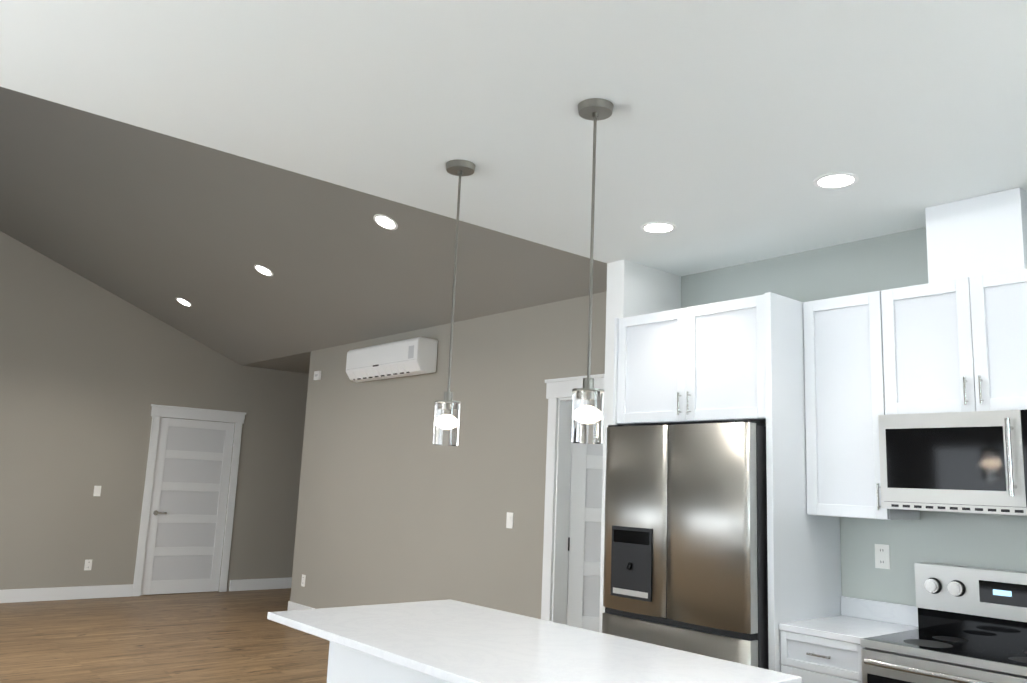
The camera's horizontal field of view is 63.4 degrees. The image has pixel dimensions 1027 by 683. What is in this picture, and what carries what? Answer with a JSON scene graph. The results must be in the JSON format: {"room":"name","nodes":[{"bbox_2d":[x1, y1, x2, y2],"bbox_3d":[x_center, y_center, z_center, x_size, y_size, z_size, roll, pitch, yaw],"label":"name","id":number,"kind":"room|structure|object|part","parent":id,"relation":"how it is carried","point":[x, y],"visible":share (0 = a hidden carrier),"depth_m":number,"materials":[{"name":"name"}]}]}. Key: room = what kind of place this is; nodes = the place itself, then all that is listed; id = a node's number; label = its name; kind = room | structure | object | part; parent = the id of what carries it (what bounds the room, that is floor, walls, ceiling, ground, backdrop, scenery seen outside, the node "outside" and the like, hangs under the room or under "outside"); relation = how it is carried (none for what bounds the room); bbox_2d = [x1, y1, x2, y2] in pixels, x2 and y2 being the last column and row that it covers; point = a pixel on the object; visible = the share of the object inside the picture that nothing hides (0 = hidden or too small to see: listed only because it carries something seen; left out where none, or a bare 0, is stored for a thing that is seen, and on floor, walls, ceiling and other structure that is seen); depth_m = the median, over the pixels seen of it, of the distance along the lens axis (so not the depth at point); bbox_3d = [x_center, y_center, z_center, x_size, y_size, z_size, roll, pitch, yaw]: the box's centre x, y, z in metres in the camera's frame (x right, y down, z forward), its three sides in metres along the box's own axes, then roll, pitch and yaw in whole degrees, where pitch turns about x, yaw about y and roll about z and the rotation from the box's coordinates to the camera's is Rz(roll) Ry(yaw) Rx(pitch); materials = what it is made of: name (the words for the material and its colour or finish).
{"room":"kitchen","nodes":[
{"label":"kitchen","id":0,"kind":"room"},
{"bbox_2d":[0,231,308,591],"bbox_3d":[-5.774,0.573,9.722,10.740,4.780,0.170,11,-13,-39],"label":"wall","id":1,"kind":"structure","parent":0,"point":[91,372],"depth_m":10.16,"materials":[{"name":"beige paint"}]},
{"bbox_2d":[84,559,91,569],"bbox_3d":[-5.076,2.667,9.918,0.078,0.125,0.008,11,-13,-39],"label":"outlet","id":2,"kind":"object","parent":1,"relation":"attached to","point":[88,565],"visible":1,"depth_m":9.91,"materials":[{"name":"white plastic"}]},
{"bbox_2d":[93,486,100,495],"bbox_3d":[-5.040,1.810,10.065,0.078,0.125,0.010,11,-13,-39],"label":"light switch","id":3,"kind":"object","parent":1,"relation":"attached to","point":[97,490],"visible":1,"depth_m":10.06,"materials":[{"name":"white plastic"}]},
{"bbox_2d":[0,577,291,602],"bbox_3d":[-5.861,2.836,9.214,10.600,0.145,0.016,11,-13,-39],"label":"baseboard","id":4,"kind":"structure","parent":1,"relation":"attached to","point":[52,594],"depth_m":9.90,"materials":[{"name":"white wood"}]},
{"bbox_2d":[140,417,234,594],"bbox_3d":[-4.184,2.121,10.761,0.993,2.198,0.106,11,-13,-39],"label":"door","id":5,"kind":"structure","parent":1,"relation":"in","point":[186,528],"depth_m":10.76,"materials":[{"name":"white wood"}]},
{"bbox_2d":[132,404,245,595],"bbox_3d":[-4.178,2.047,10.761,1.250,2.360,0.034,11,-13,-39],"label":"door frame","id":6,"kind":"structure","parent":1,"relation":"attached to","point":[159,411],"depth_m":10.83,"materials":[{"name":"white wood"}]},
{"bbox_2d":[0,588,329,682],"bbox_3d":[-2.234,2.361,4.984,12.600,0.060,13.200,11,-13,-39],"label":"floor","id":7,"kind":"structure","parent":0,"point":[219,637],"depth_m":7.57,"materials":[{"name":"brown wood"}]},
{"bbox_2d":[326,639,438,682],"bbox_3d":[-0.001,1.638,3.032,0.718,0.884,1.658,11,-13,-39],"label":"kitchen island","id":8,"kind":"object","parent":7,"relation":"on","point":[344,666],"depth_m":3.28,"materials":[{"name":"white wood"}]},
{"bbox_2d":[267,599,801,682],"bbox_3d":[-0.060,1.228,3.372,1.044,0.032,2.085,11,-13,-39],"label":"island countertop","id":9,"kind":"structure","parent":8,"relation":"on","point":[448,641],"depth_m":3.22,"materials":[{"name":"white stone"}]},
{"bbox_2d":[602,420,768,669],"bbox_3d":[1.105,1.445,4.692,0.797,1.917,0.995,11,-13,-39],"label":"fridge","id":10,"kind":"object","parent":7,"relation":"on","point":[685,556],"visible":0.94,"depth_m":4.41,"materials":[{"name":"grey metal"}]},
{"bbox_2d":[613,292,841,671],"bbox_3d":[1.191,1.120,4.799,0.674,2.600,1.113,11,-13,-39],"label":"cabinet","id":11,"kind":"object","parent":7,"relation":"on","point":[729,361],"visible":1,"depth_m":4.49,"materials":[{"name":"white wood"}]},
{"bbox_2d":[779,628,864,682],"bbox_3d":[1.683,1.888,4.084,0.622,0.885,0.441,11,-13,-39],"label":"base cabinet","id":12,"kind":"object","parent":7,"relation":"on","point":[823,650],"depth_m":3.95,"materials":[{"name":"white wood"}]},
{"bbox_2d":[779,616,917,639],"bbox_3d":[1.698,1.437,4.157,0.626,0.030,0.442,11,-13,-39],"label":"countertop","id":13,"kind":"structure","parent":12,"relation":"on","point":[849,627],"depth_m":4.11,"materials":[{"name":"white stone"}]},
{"bbox_2d":[860,562,1026,682],"bbox_3d":[2.064,1.640,3.584,0.745,1.235,0.850,11,-13,-39],"label":"range","id":14,"kind":"object","parent":7,"relation":"on","point":[972,624],"visible":1,"depth_m":3.81,"materials":[{"name":"grey metal"}]},
{"bbox_2d":[0,0,1026,373],"bbox_3d":[-2.020,-1.538,5.701,10.740,1.880,11.480,11,-13,-39],"label":"ceiling","id":15,"kind":"structure","parent":0,"point":[728,132],"depth_m":3.63,"materials":[{"name":"white paint"}]},
{"bbox_2d":[176,297,191,306],"bbox_3d":[-3.879,-0.464,9.778,0.187,0.077,0.200,11,-13,-39],"label":"recessed light","id":16,"kind":"object","parent":15,"relation":"in","point":[183,302],"visible":1,"depth_m":9.77,"materials":[{"name":"white plastic"}]},
{"bbox_2d":[254,265,272,275],"bbox_3d":[-2.437,-0.693,8.106,0.187,0.077,0.200,11,-13,-39],"label":"recessed light","id":17,"kind":"object","parent":15,"relation":"in","point":[261,269],"visible":1,"depth_m":8.10,"materials":[{"name":"white plastic"}]},
{"bbox_2d":[373,214,397,229],"bbox_3d":[-0.989,-0.922,6.426,0.187,0.077,0.200,11,-13,-39],"label":"recessed light","id":18,"kind":"object","parent":15,"relation":"in","point":[385,222],"visible":1,"depth_m":6.42,"materials":[{"name":"white plastic"}]},
{"bbox_2d":[433,159,475,445],"bbox_3d":[-0.273,-0.183,3.770,0.140,1.299,0.140,11,-13,-39],"label":"pendant light","id":19,"kind":"object","parent":15,"relation":"hanging from","point":[446,420],"visible":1,"depth_m":3.67,"materials":[{"name":"silver metal"}]},
{"bbox_3d":[-0.296,0.365,3.675,0.112,0.185,0.112,11,-13,-39],"label":"glass","id":20,"kind":"part","parent":19,"relation":"part of","materials":[{"name":"clear glass"}]},
{"bbox_2d":[571,98,613,443],"bbox_3d":[0.292,-0.273,3.114,0.140,1.299,0.140,11,-13,-39],"label":"pendant light","id":21,"kind":"object","parent":15,"relation":"hanging from","point":[587,415],"visible":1,"depth_m":3.02,"materials":[{"name":"silver metal"}]},
{"bbox_3d":[0.269,0.276,3.020,0.112,0.185,0.112,11,-13,-39],"label":"glass","id":22,"kind":"part","parent":21,"relation":"part of","materials":[{"name":"clear glass"}]},
{"bbox_2d":[641,222,676,232],"bbox_3d":[0.816,-0.640,4.678,0.200,0.004,0.200,11,-13,-39],"label":"recessed light","id":23,"kind":"object","parent":15,"relation":"in","point":[658,227],"depth_m":4.67,"materials":[{"name":"white plastic"}]},
{"bbox_2d":[813,173,858,188],"bbox_3d":[1.505,-0.749,3.879,0.200,0.004,0.200,11,-13,-39],"label":"recessed light","id":24,"kind":"object","parent":15,"relation":"in","point":[837,181],"depth_m":3.87,"materials":[{"name":"white plastic"}]},
{"bbox_2d":[566,400,603,618],"bbox_3d":[0.763,1.392,7.660,2.100,3.000,0.140,11,-13,-39],"label":"wall","id":25,"kind":"structure","parent":0,"point":[569,513],"depth_m":7.31,"materials":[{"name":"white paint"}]},
{"bbox_2d":[599,259,680,632],"bbox_3d":[0.825,0.996,5.344,0.580,3.000,0.150,11,-13,-39],"label":"wall","id":26,"kind":"structure","parent":0,"point":[635,289],"depth_m":5.38,"materials":[{"name":"white paint"}]},
{"bbox_2d":[290,227,1026,618],"bbox_3d":[0.605,1.125,6.146,0.140,3.000,9.290,11,-13,-39],"label":"wall","id":27,"kind":"structure","parent":0,"point":[395,505],"depth_m":7.07,"materials":[{"name":"beige paint"}]},
{"bbox_2d":[287,601,314,610],"bbox_3d":[-1.172,2.783,7.783,0.020,0.145,4.206,11,-13,-39],"label":"baseboard","id":28,"kind":"structure","parent":27,"relation":"attached to","point":[293,606],"depth_m":9.19,"materials":[{"name":"white wood"}]},
{"bbox_2d":[301,574,305,586],"bbox_3d":[-2.325,2.646,9.193,0.008,0.125,0.078,11,-13,-39],"label":"electrical outlet","id":29,"kind":"object","parent":27,"relation":"attached to","point":[303,580],"visible":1,"depth_m":9.19,"materials":[{"name":"white plastic"}]},
{"bbox_2d":[314,371,320,379],"bbox_3d":[-2.267,0.393,9.604,0.032,0.100,0.120,11,-13,-39],"label":"sensor","id":30,"kind":"object","parent":27,"relation":"attached to","point":[317,375],"visible":1,"depth_m":9.57,"materials":[{"name":"white plastic"}]},
{"bbox_2d":[346,337,437,381],"bbox_3d":[-1.235,0.198,8.251,0.236,0.330,1.320,11,-13,-39],"label":"mini-split unit","id":31,"kind":"object","parent":27,"relation":"attached to","point":[411,357],"visible":1,"depth_m":8.01,"materials":[{"name":"white plastic"}]},
{"bbox_2d":[506,512,512,528],"bbox_3d":[-0.031,1.446,6.715,0.010,0.125,0.078,11,-13,-39],"label":"light switch","id":32,"kind":"object","parent":27,"relation":"attached to","point":[509,521],"visible":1,"depth_m":6.71,"materials":[{"name":"white plastic"}]},
{"bbox_2d":[541,374,604,624],"bbox_3d":[0.640,1.423,6.010,0.174,2.370,1.160,11,-13,-39],"label":"trim","id":33,"kind":"structure","parent":27,"relation":"attached to","point":[557,504],"depth_m":6.37,"materials":[{"name":"white wood"}]},
{"bbox_2d":[566,404,603,631],"bbox_3d":[0.854,1.583,6.408,0.717,2.190,0.572,11,-13,-39],"label":"door","id":34,"kind":"structure","parent":27,"relation":"in","point":[584,563],"depth_m":6.40,"materials":[{"name":"white wood"}]},
{"bbox_2d":[803,288,919,519],"bbox_3d":[1.869,0.349,4.415,0.352,1.155,0.500,11,-13,-39],"label":"upper cabinet","id":35,"kind":"object","parent":27,"relation":"attached to","point":[852,376],"depth_m":4.31,"materials":[{"name":"white wood"}]},
{"bbox_2d":[839,596,917,627],"bbox_3d":[2.607,1.308,3.577,0.020,0.100,2.524,11,-13,-39],"label":"backsplash","id":36,"kind":"structure","parent":27,"relation":"attached to","point":[850,606],"depth_m":4.36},
{"bbox_2d":[874,544,889,568],"bbox_3d":[1.956,1.141,4.409,0.008,0.125,0.078,11,-13,-39],"label":"electrical outlet","id":37,"kind":"object","parent":27,"relation":"attached to","point":[882,556],"visible":1,"depth_m":4.41,"materials":[{"name":"white plastic"}]},
{"bbox_2d":[895,263,1026,413],"bbox_3d":[2.278,0.035,3.996,0.352,0.645,0.853,11,-13,-39],"label":"upper cabinet","id":38,"kind":"object","parent":27,"relation":"attached to","point":[951,336],"depth_m":3.92,"materials":[{"name":"white wood"}]},
{"bbox_2d":[878,409,1026,515],"bbox_3d":[2.207,0.568,3.862,0.476,0.453,0.851,11,-13,-39],"label":"microwave","id":39,"kind":"object","parent":38,"relation":"attached to","point":[972,462],"visible":1,"depth_m":3.80,"materials":[{"name":"grey metal"}]},
{"bbox_2d":[925,187,1026,278],"bbox_3d":[2.323,-0.477,4.089,0.310,0.398,0.430,11,-13,-39],"label":"cover","id":40,"kind":"object","parent":27,"relation":"attached to","point":[984,232],"depth_m":3.98,"materials":[{"name":"white"}]}
]}

